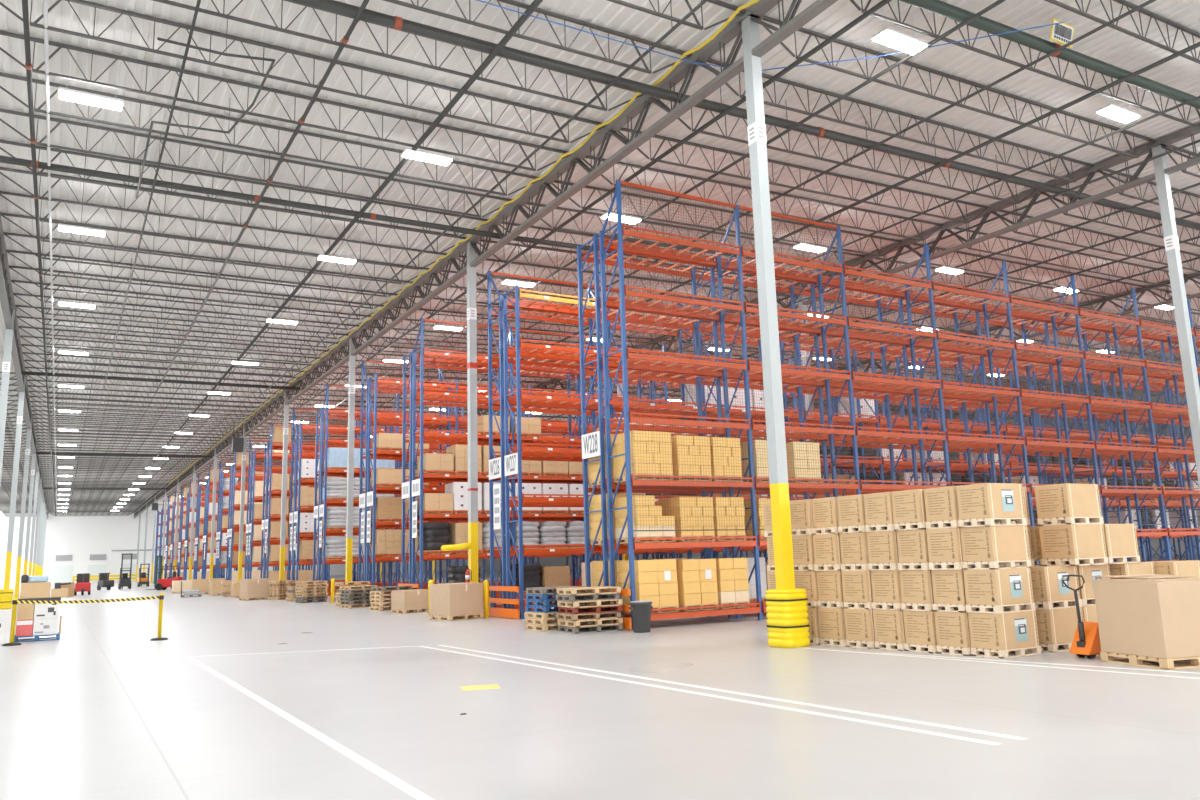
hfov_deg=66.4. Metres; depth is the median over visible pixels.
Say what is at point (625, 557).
steel column
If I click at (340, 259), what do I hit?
diffuser
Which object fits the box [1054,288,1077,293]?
diffuser
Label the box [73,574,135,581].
guard rail
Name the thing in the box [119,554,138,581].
door
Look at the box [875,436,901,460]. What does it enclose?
load
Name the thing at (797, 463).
carton
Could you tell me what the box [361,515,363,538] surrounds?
print
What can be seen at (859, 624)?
carton
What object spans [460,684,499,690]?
floor marking
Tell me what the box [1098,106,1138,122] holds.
diffuser
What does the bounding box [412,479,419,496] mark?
aisle sign
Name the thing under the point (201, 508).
load
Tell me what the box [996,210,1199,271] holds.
roof truss
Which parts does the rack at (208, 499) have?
upright frame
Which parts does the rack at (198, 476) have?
upright frame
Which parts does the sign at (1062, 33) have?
panel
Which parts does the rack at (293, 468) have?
upright frame, upright frame, upright frame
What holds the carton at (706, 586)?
on the carton at (711, 597)
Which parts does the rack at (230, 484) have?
upright frame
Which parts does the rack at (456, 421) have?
upright frame, upright frame, upright frame, upright frame, upright frame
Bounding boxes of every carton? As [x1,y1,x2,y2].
[612,433,623,445]
[613,444,622,455]
[613,456,623,466]
[613,465,624,476]
[615,497,624,507]
[615,507,625,517]
[615,517,625,527]
[615,527,626,537]
[617,560,628,571]
[617,572,627,583]
[617,584,627,588]
[622,596,628,604]
[623,430,652,442]
[623,441,645,453]
[623,452,652,463]
[625,463,647,474]
[625,495,654,506]
[625,506,648,515]
[626,516,655,526]
[626,526,649,536]
[627,560,657,571]
[628,572,657,583]
[628,583,658,595]
[629,595,658,606]
[646,442,658,452]
[647,463,659,473]
[649,506,661,515]
[649,526,662,535]
[652,431,670,442]
[653,453,671,463]
[653,571,676,582]
[655,516,674,525]
[657,559,676,570]
[658,498,668,507]
[658,582,677,594]
[659,442,671,452]
[659,594,678,606]
[660,464,672,473]
[662,508,668,515]
[662,526,674,535]
[668,497,695,507]
[669,506,690,516]
[671,435,692,445]
[672,445,687,455]
[672,455,694,465]
[673,465,689,474]
[675,516,697,526]
[675,526,691,535]
[676,559,699,570]
[677,570,699,581]
[678,582,700,593]
[678,593,700,604]
[688,445,699,455]
[689,465,699,474]
[691,506,701,515]
[692,526,702,535]
[693,436,709,445]
[694,456,710,465]
[696,497,712,506]
[697,516,713,525]
[699,446,710,455]
[699,559,715,569]
[699,570,716,581]
[700,466,710,474]
[700,581,717,592]
[701,592,717,603]
[702,506,713,515]
[703,526,714,535]
[710,437,726,446]
[710,447,722,456]
[711,456,727,465]
[711,466,723,475]
[712,497,729,506]
[713,516,730,525]
[714,507,725,515]
[714,526,726,534]
[716,558,732,568]
[716,569,733,580]
[717,580,734,591]
[718,591,734,602]
[722,447,730,456]
[723,466,732,475]
[725,507,735,515]
[726,438,739,447]
[726,526,735,534]
[727,457,741,466]
[729,497,743,506]
[730,516,744,525]
[731,447,740,456]
[733,467,741,475]
[733,558,746,568]
[734,569,747,579]
[734,579,748,590]
[735,507,744,515]
[735,590,748,601]
[736,526,744,534]
[740,442,743,450]
[744,440,766,450]
[744,449,767,459]
[745,458,768,468]
[745,467,768,477]
[747,499,770,506]
[747,508,763,516]
[748,517,763,525]
[748,526,772,534]
[763,503,771,530]
[767,537,774,564]
[767,571,775,588]
[786,442,806,451]
[786,451,806,460]
[787,459,807,469]
[788,468,807,477]
[790,499,812,528]
[792,535,813,564]
[794,571,817,600]
[806,442,819,451]
[807,451,819,459]
[807,460,820,468]
[807,607,819,637]
[808,469,820,477]
[811,497,838,527]
[812,533,841,563]
[816,571,843,600]
[818,606,845,639]
[837,494,865,526]
[839,532,868,563]
[841,570,872,601]
[844,608,874,641]
[864,492,893,524]
[866,531,898,562]
[871,570,901,602]
[873,609,905,642]
[891,489,926,523]
[896,529,928,562]
[899,570,933,603]
[903,610,936,644]
[924,486,958,521]
[926,527,962,561]
[931,570,965,603]
[934,611,970,647]
[956,483,1025,519]
[960,525,1029,561]
[963,568,1033,605]
[968,611,1038,649]
[1021,607,1083,644]
[1022,487,1029,518]
[1027,526,1032,558]
[1030,526,1041,558]
[1030,566,1079,601]
[1034,483,1101,518]
[1039,524,1106,558]
[1077,564,1110,598]
[1082,605,1097,621]
[1103,523,1138,556]
[1110,562,1154,578]
[1150,560,1199,577]
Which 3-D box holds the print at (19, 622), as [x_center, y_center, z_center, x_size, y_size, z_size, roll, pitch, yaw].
[-14.613,5.661,23.302,0.340,0.100,0.003,4,-11,-30]
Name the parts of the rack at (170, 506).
upright frame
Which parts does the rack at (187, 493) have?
upright frame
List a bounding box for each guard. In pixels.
[0,589,12,608]
[398,583,418,588]
[489,585,519,618]
[591,589,631,629]
[765,589,809,647]
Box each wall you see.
[0,512,608,585]
[618,439,1199,561]
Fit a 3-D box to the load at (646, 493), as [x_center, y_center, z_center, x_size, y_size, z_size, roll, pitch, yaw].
[2.264,4.374,40.009,1.183,1.197,1.039,4,-11,-29]
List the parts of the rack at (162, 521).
upright frame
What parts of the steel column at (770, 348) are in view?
cap plate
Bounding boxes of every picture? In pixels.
[1003,490,1012,503]
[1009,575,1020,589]
[1014,618,1025,633]
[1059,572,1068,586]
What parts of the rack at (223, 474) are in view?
upright frame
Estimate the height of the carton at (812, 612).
0.535 m
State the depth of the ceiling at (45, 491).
119.83 m
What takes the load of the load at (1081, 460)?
on the rack at (592, 413)
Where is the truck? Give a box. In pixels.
[1062,574,1100,657]
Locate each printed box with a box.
[0,609,11,643]
[15,619,33,636]
[17,603,34,619]
[20,582,50,598]
[33,618,58,635]
[34,604,59,618]
[51,588,67,597]
[61,582,74,596]
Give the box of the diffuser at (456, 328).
[434,326,461,330]
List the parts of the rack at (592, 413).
upright frame, upright frame, upright frame, upright frame, upright frame, upright frame, upright frame, upright frame, upright frame, upright frame, upright frame, upright frame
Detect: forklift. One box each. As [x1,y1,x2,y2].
[118,553,131,588]
[137,564,149,586]
[146,555,182,589]
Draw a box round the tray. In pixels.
[18,597,60,600]
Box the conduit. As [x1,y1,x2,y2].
[43,0,56,509]
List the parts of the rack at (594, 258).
upright frame, upright frame, upright frame, upright frame, upright frame, upright frame, upright frame, upright frame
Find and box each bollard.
[331,578,334,602]
[428,580,432,612]
[483,580,488,617]
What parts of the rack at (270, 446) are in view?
upright frame, upright frame, upright frame, upright frame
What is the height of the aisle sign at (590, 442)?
0.620 m
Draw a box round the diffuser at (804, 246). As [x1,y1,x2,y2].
[794,244,825,252]
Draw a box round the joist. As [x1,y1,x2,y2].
[551,180,901,255]
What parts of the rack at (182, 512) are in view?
upright frame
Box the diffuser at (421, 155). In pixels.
[403,150,451,165]
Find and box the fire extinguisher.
[465,566,471,582]
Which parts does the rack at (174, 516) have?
upright frame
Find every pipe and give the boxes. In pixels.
[22,0,54,515]
[103,0,200,389]
[107,0,542,515]
[112,549,164,550]
[135,14,274,198]
[155,0,368,392]
[257,0,707,397]
[297,0,891,408]
[330,0,1005,409]
[372,0,1155,409]
[406,42,1199,413]
[444,96,1199,413]
[478,139,1199,414]
[526,182,1199,414]
[543,211,1199,420]
[556,257,1199,436]
[663,236,1199,395]
[830,271,1199,372]
[900,0,1199,108]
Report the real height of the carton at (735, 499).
0.235 m
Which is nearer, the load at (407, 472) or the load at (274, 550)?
the load at (407, 472)
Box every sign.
[289,512,292,523]
[294,511,297,522]
[314,506,317,517]
[319,504,323,516]
[359,493,364,507]
[367,491,372,506]
[402,481,409,498]
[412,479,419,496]
[489,457,500,479]
[504,453,517,475]
[582,431,600,458]
[1050,11,1074,47]
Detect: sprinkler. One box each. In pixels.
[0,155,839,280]
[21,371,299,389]
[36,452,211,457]
[42,488,169,489]
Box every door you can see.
[52,555,72,584]
[87,554,106,582]
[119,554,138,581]
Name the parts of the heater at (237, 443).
casing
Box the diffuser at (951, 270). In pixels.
[936,267,962,273]
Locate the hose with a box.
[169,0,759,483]
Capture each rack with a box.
[153,504,166,583]
[154,511,166,583]
[158,509,218,578]
[159,500,222,577]
[164,497,212,578]
[165,504,225,579]
[169,502,184,576]
[170,492,237,576]
[177,488,217,578]
[179,496,221,578]
[183,493,259,579]
[184,482,260,579]
[193,476,273,578]
[195,485,277,578]
[201,481,289,578]
[203,468,292,578]
[215,461,308,578]
[217,470,352,582]
[226,464,370,580]
[228,450,371,584]
[245,439,401,581]
[247,450,408,584]
[260,442,430,586]
[264,424,436,590]
[288,409,836,589]
[292,421,764,588]
[313,408,767,592]
[318,385,760,595]
[358,360,1114,592]
[366,374,1126,597]
[402,351,1176,595]
[411,318,1195,609]
[487,271,1197,617]
[502,284,1199,618]
[577,234,1199,617]
[598,179,1199,629]
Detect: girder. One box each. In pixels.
[0,213,14,328]
[11,307,25,391]
[23,378,32,428]
[30,417,36,453]
[35,445,39,470]
[38,464,41,483]
[134,508,139,517]
[139,502,146,513]
[146,496,154,508]
[155,490,164,501]
[165,478,177,494]
[178,465,193,484]
[194,447,214,472]
[215,424,242,456]
[243,389,284,435]
[285,336,349,404]
[350,240,467,355]
[434,405,497,431]
[468,14,743,266]
[508,356,614,411]
[621,284,797,355]
[744,0,837,57]
[798,142,1155,304]
[831,321,1039,376]
[951,227,1187,287]
[1037,272,1199,334]
[1155,123,1199,174]
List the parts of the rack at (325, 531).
upright frame, upright frame, upright frame, upright frame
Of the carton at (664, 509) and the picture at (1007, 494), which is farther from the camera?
the carton at (664, 509)
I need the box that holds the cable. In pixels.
[477,0,1062,70]
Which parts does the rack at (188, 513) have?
upright frame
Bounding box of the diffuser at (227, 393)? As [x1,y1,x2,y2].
[208,392,229,394]
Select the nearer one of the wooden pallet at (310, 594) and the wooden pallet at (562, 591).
the wooden pallet at (562, 591)
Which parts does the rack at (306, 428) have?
upright frame, upright frame, upright frame, upright frame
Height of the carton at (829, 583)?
0.535 m
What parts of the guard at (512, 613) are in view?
post, rail, rail, rail, post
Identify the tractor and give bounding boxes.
[74,573,90,594]
[97,573,113,589]
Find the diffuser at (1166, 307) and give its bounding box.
[1154,305,1173,309]
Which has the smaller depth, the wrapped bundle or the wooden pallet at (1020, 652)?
the wooden pallet at (1020, 652)
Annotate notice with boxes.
[246,536,247,554]
[265,532,266,552]
[290,527,292,550]
[293,526,295,549]
[319,521,321,547]
[361,512,364,542]
[367,511,370,542]
[412,501,416,537]
[493,484,500,528]
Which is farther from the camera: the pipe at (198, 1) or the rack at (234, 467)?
the rack at (234, 467)
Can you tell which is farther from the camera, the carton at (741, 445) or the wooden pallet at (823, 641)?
the carton at (741, 445)
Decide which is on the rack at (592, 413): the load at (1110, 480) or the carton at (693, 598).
the load at (1110, 480)
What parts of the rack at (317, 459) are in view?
upright frame, upright frame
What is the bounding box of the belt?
[17,596,158,603]
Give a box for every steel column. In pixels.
[0,308,16,486]
[4,376,27,588]
[14,416,33,598]
[23,443,37,574]
[28,462,40,582]
[32,476,42,575]
[35,487,44,575]
[37,503,44,575]
[40,503,46,575]
[41,515,46,575]
[136,509,140,581]
[143,503,147,572]
[150,496,156,583]
[162,490,166,578]
[174,477,179,571]
[189,464,196,579]
[209,447,217,578]
[238,424,246,582]
[279,390,289,595]
[345,337,357,584]
[380,562,381,582]
[432,428,436,582]
[441,240,478,615]
[615,356,628,559]
[736,12,794,589]
[796,284,813,440]
[1149,142,1199,489]
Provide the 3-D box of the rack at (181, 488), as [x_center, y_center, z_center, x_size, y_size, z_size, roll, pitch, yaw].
[-44.039,15.567,105.117,7.700,11.000,1.078,4,-11,-30]
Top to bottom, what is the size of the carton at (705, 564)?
0.267 m
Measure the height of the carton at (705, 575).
0.280 m
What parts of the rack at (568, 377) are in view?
upright frame, upright frame, upright frame, upright frame, upright frame, upright frame, upright frame, upright frame, upright frame, upright frame, upright frame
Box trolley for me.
[181,581,200,597]
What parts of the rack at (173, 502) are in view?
upright frame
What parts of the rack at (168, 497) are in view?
upright frame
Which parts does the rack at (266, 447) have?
upright frame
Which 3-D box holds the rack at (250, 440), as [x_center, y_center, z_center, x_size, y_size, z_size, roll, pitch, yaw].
[-20.385,8.576,68.764,11.460,11.000,1.078,4,-11,-30]
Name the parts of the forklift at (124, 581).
seat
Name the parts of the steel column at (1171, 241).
cap plate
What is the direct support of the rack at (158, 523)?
on the floor at (103, 710)
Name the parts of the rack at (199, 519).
upright frame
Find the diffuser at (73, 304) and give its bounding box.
[59,302,93,308]
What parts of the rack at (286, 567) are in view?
upright frame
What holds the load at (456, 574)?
on the rack at (423, 354)
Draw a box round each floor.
[0,555,1199,799]
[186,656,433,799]
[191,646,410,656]
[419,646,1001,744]
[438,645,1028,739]
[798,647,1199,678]
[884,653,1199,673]
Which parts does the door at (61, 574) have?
dock light panel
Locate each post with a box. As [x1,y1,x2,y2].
[2,598,20,645]
[59,616,61,633]
[150,593,167,640]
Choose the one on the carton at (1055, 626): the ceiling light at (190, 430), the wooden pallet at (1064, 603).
the wooden pallet at (1064, 603)
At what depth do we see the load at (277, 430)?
60.45 m
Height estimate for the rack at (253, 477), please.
9.950 m
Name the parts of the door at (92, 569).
dock light panel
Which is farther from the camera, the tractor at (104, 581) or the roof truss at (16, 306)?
the tractor at (104, 581)
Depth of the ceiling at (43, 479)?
104.75 m
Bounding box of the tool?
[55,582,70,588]
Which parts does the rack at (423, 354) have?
upright frame, upright frame, upright frame, upright frame, upright frame, upright frame, upright frame, upright frame, upright frame, upright frame, upright frame, upright frame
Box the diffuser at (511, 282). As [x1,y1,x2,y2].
[502,280,534,286]
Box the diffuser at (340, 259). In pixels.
[318,256,355,263]
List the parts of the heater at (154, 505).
casing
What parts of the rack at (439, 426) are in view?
upright frame, upright frame, upright frame, upright frame, upright frame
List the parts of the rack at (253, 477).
upright frame, upright frame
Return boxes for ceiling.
[0,0,1199,512]
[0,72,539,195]
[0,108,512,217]
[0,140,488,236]
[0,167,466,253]
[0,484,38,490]
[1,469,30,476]
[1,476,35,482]
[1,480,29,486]
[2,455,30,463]
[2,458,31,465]
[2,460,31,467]
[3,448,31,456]
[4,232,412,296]
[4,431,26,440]
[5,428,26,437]
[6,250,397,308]
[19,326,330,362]
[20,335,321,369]
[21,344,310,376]
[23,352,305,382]
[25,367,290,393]
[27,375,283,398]
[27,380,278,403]
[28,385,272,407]
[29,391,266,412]
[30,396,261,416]
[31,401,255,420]
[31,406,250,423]
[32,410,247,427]
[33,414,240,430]
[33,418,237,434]
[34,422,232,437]
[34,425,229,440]
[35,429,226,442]
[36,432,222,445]
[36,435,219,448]
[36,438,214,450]
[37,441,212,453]
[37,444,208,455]
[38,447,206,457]
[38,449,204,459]
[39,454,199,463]
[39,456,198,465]
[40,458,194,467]
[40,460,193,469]
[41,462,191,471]
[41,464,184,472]
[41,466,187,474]
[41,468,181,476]
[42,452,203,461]
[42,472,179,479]
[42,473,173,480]
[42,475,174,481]
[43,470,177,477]
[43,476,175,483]
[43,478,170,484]
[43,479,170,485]
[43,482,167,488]
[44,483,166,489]
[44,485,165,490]
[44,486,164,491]
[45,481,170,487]
[45,487,159,492]
[45,489,158,493]
[45,491,159,495]
[45,492,158,496]
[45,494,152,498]
[46,497,150,501]
[46,498,147,502]
[46,500,145,504]
[47,495,154,499]
[47,502,144,506]
[47,505,142,509]
[47,506,139,510]
[48,499,149,503]
[48,501,145,505]
[48,507,138,511]
[48,510,133,514]
[49,496,153,500]
[49,508,133,512]
[49,511,133,515]
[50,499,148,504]
[50,504,139,507]
[50,509,132,513]
[51,504,140,508]
[51,508,137,512]
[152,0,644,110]
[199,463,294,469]
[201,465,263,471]
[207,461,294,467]
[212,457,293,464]
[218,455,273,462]
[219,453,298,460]
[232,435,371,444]
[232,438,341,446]
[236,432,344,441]
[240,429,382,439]
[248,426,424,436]
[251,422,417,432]
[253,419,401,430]
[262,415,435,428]
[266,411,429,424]
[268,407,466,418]
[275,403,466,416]
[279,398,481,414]
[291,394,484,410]
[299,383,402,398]
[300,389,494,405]
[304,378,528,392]
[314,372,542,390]
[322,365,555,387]
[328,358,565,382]
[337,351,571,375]
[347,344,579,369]
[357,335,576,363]
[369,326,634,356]
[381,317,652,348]
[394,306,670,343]
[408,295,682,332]
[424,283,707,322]
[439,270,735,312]
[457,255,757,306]
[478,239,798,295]
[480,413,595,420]
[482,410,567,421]
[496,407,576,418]
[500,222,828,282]
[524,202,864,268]
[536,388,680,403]
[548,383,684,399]
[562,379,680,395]
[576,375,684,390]
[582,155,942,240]
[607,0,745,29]
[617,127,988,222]
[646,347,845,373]
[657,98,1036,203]
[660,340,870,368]
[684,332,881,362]
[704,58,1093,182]
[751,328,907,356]
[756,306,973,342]
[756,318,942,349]
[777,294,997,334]
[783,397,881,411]
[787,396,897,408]
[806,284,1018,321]
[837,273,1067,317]
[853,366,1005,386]
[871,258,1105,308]
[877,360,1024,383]
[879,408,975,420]
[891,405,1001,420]
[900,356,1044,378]
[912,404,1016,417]
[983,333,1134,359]
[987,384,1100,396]
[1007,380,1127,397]
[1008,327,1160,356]
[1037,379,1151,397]
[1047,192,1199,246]
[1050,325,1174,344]
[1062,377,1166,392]
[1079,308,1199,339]
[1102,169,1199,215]
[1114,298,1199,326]
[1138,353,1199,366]
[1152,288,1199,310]
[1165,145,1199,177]
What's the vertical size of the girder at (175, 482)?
1.005 m
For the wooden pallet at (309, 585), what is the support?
on the wooden pallet at (309, 588)
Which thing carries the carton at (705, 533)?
on the wooden pallet at (679, 540)
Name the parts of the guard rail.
rail, rail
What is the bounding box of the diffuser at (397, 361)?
[384,360,407,362]
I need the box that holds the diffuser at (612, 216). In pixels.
[602,214,640,223]
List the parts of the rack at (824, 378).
upright frame, upright frame, upright frame, upright frame, upright frame, upright frame, upright frame, upright frame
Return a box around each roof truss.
[0,0,605,142]
[0,30,570,170]
[0,191,447,269]
[0,212,429,283]
[9,265,383,319]
[11,280,370,329]
[13,293,359,338]
[15,305,348,347]
[17,316,337,355]
[24,360,297,385]
[287,0,1199,229]
[383,0,692,73]
[762,15,1155,157]
[850,0,1199,128]
[909,243,1144,298]
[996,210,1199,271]
[1044,0,1199,63]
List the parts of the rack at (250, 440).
upright frame, upright frame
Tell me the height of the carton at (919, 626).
0.535 m
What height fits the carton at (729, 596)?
0.267 m
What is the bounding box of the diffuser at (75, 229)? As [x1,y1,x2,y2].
[59,226,103,236]
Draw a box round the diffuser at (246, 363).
[232,362,257,364]
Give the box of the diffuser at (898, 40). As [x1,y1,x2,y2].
[873,31,926,54]
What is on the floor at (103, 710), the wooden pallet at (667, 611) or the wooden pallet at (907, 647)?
the wooden pallet at (907, 647)
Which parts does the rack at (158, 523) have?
upright frame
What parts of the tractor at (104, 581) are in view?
backrest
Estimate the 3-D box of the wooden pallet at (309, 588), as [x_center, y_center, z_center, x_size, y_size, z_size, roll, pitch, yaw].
[-13.781,9.008,43.803,1.200,0.140,1.000,5,-12,-36]
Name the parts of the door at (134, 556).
dock light panel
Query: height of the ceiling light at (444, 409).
0.860 m
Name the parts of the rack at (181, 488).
upright frame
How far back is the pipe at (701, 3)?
22.57 m
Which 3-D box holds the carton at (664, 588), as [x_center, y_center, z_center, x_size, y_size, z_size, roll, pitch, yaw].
[1.516,4.532,22.047,0.548,0.272,0.485,4,-11,-30]
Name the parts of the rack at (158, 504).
upright frame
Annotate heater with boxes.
[152,498,157,510]
[231,423,243,452]
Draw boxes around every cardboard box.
[172,580,191,591]
[192,578,224,591]
[209,580,231,593]
[231,583,239,594]
[239,578,268,597]
[391,589,427,609]
[429,583,482,615]
[1092,574,1199,658]
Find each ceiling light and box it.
[58,63,123,110]
[58,206,105,236]
[58,292,95,308]
[58,343,88,354]
[58,370,83,387]
[58,402,80,411]
[58,428,77,430]
[58,435,75,445]
[58,452,73,457]
[163,437,179,447]
[174,430,192,433]
[189,414,208,416]
[207,389,230,394]
[232,351,258,364]
[266,317,297,324]
[290,412,308,422]
[314,404,334,406]
[317,233,356,263]
[345,372,366,387]
[383,358,407,362]
[401,130,452,165]
[429,408,445,410]
[433,324,462,330]
[501,266,535,286]
[601,191,641,223]
[708,346,729,350]
[793,229,826,252]
[871,0,927,54]
[917,321,938,331]
[935,249,963,273]
[1053,272,1078,293]
[1096,79,1140,122]
[1154,297,1173,309]
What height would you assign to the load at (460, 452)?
1.152 m
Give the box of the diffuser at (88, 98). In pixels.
[60,91,121,110]
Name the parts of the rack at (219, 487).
upright frame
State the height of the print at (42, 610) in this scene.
0.330 m
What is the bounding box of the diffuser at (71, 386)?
[59,385,83,387]
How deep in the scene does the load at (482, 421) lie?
36.25 m
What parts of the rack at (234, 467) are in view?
upright frame, upright frame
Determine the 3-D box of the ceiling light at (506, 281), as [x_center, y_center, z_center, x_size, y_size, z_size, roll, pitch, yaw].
[-2.982,-4.644,33.540,1.200,0.860,0.400,4,-11,-30]
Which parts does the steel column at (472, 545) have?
guard arm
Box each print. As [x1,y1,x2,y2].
[17,620,32,624]
[34,623,48,632]
[36,604,55,616]
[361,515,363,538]
[367,514,369,537]
[403,486,407,494]
[413,483,418,491]
[413,504,415,532]
[494,488,498,522]
[749,126,763,139]
[1054,35,1069,42]
[1166,238,1177,246]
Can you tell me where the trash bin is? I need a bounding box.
[629,601,652,632]
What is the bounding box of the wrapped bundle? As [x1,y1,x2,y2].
[21,575,48,582]
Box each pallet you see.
[14,632,59,642]
[239,597,267,600]
[269,580,297,583]
[269,583,295,585]
[269,586,295,588]
[269,588,294,591]
[269,591,295,594]
[269,596,295,599]
[270,594,295,596]
[286,598,306,601]
[287,589,316,592]
[295,587,326,590]
[295,598,326,602]
[296,581,326,584]
[296,584,328,587]
[296,590,326,593]
[296,593,327,596]
[296,596,327,599]
[335,581,369,585]
[336,585,369,588]
[339,585,376,589]
[340,593,369,596]
[340,596,369,600]
[340,600,378,604]
[341,589,375,593]
[341,603,370,607]
[369,606,390,610]
[370,591,390,594]
[370,595,390,598]
[370,599,390,602]
[371,586,412,590]
[371,603,390,606]
[391,608,427,613]
[429,614,482,620]
[525,606,586,612]
[525,612,584,618]
[525,616,586,624]
[525,622,579,631]
[526,586,587,594]
[526,594,583,600]
[526,600,586,606]
[556,592,619,601]
[556,610,620,620]
[557,586,620,594]
[557,598,622,607]
[557,617,622,626]
[558,604,622,613]
[558,623,622,633]
[613,474,672,482]
[615,536,675,543]
[622,606,678,613]
[662,603,718,610]
[664,475,711,480]
[664,535,714,542]
[702,475,742,481]
[705,535,745,541]
[708,601,749,608]
[735,476,768,481]
[737,534,772,540]
[764,531,796,536]
[767,565,798,570]
[788,477,821,482]
[791,528,820,535]
[794,564,823,570]
[806,601,826,607]
[808,637,828,644]
[812,527,847,534]
[814,564,850,570]
[817,601,853,607]
[820,638,855,646]
[838,525,875,532]
[841,563,878,570]
[844,601,881,608]
[846,640,885,648]
[865,524,905,531]
[868,563,908,569]
[871,602,912,609]
[875,641,915,650]
[894,522,937,530]
[897,562,940,569]
[901,603,944,610]
[904,643,948,652]
[925,520,984,528]
[929,562,988,569]
[932,604,992,611]
[936,645,983,655]
[958,518,1026,526]
[962,560,1030,569]
[966,603,1035,613]
[971,646,1041,658]
[999,519,1030,525]
[1003,559,1034,565]
[1021,559,1069,565]
[1021,599,1082,608]
[1027,642,1071,652]
[1037,517,1103,525]
[1041,557,1107,565]
[1055,598,1095,605]
[1080,555,1140,563]
[1100,651,1199,669]
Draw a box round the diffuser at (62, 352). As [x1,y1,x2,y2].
[59,351,87,354]
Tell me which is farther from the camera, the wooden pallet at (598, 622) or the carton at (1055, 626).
the wooden pallet at (598, 622)
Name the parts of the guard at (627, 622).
rail, rail, rail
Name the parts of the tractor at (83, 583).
backrest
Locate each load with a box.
[170,496,180,504]
[175,506,185,514]
[181,557,183,567]
[182,529,184,540]
[184,487,190,497]
[187,556,193,567]
[188,528,199,538]
[188,542,198,551]
[189,512,200,523]
[190,483,202,493]
[190,497,201,508]
[197,571,209,578]
[198,556,209,566]
[199,524,203,535]
[199,539,202,551]
[200,507,203,517]
[206,553,215,566]
[207,537,215,549]
[208,503,217,515]
[208,521,220,531]
[210,469,222,481]
[220,551,230,565]
[221,533,231,547]
[222,516,229,529]
[223,478,237,491]
[223,496,236,510]
[232,551,247,564]
[232,570,246,582]
[233,511,248,526]
[233,532,245,545]
[234,491,249,505]
[236,452,250,465]
[251,570,266,578]
[252,472,265,484]
[252,546,266,563]
[253,504,268,520]
[253,525,267,542]
[254,481,268,497]
[266,570,286,585]
[268,498,288,515]
[269,545,288,562]
[270,521,287,539]
[271,474,289,491]
[272,426,290,444]
[272,450,289,454]
[286,543,296,562]
[287,570,295,579]
[288,498,306,515]
[288,522,306,538]
[289,474,308,491]
[296,513,317,534]
[298,459,318,480]
[298,570,316,588]
[299,540,317,560]
[300,487,318,507]
[325,536,345,559]
[326,477,346,501]
[326,507,346,529]
[327,447,347,469]
[352,536,370,558]
[353,478,370,500]
[353,507,370,529]
[354,448,372,470]
[370,530,400,556]
[371,469,401,487]
[371,497,401,522]
[371,520,394,529]
[372,433,402,452]
[376,459,394,468]
[376,494,394,497]
[400,529,418,556]
[405,434,428,451]
[405,469,428,487]
[405,498,428,521]
[417,453,453,475]
[417,493,452,514]
[417,522,451,554]
[445,482,481,513]
[446,444,481,474]
[447,566,480,582]
[448,523,482,553]
[477,415,509,435]
[481,445,500,474]
[481,483,510,513]
[481,521,510,552]
[509,417,540,436]
[509,460,541,475]
[510,521,540,549]
[510,563,541,594]
[511,483,541,513]
[536,483,567,513]
[538,521,567,548]
[540,566,569,590]
[541,461,567,476]
[563,462,588,476]
[563,484,593,513]
[565,521,589,547]
[581,562,591,586]
[588,434,622,486]
[589,493,643,544]
[592,559,646,611]
[639,558,686,608]
[646,493,661,497]
[659,425,696,434]
[661,493,697,497]
[684,380,723,412]
[722,382,752,415]
[741,557,766,603]
[752,384,764,415]
[765,563,774,589]
[811,474,832,496]
[819,434,851,458]
[836,475,854,496]
[837,394,874,423]
[846,472,878,483]
[849,435,875,459]
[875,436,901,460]
[878,473,899,483]
[898,472,921,484]
[907,440,943,462]
[926,473,945,484]
[946,474,961,485]
[948,441,959,462]
[961,475,980,484]
[966,448,1002,464]
[980,475,1000,482]
[1005,476,1038,500]
[1005,479,1022,486]
[1022,451,1052,466]
[1033,511,1037,525]
[1051,456,1067,466]
[1056,481,1089,483]
[1072,457,1098,467]
[1075,478,1108,499]
[1106,479,1119,499]
[1108,510,1137,528]
[1117,451,1145,469]
[1117,479,1134,501]
[1131,480,1152,501]
[1140,510,1153,531]
[1148,481,1176,499]
[1148,483,1165,501]
[1151,510,1169,531]
[1168,510,1198,531]
[1169,454,1195,471]
[1174,481,1198,501]
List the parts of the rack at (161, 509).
upright frame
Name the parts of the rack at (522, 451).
upright frame, upright frame, upright frame, upright frame, upright frame, upright frame, upright frame, upright frame, upright frame, upright frame, upright frame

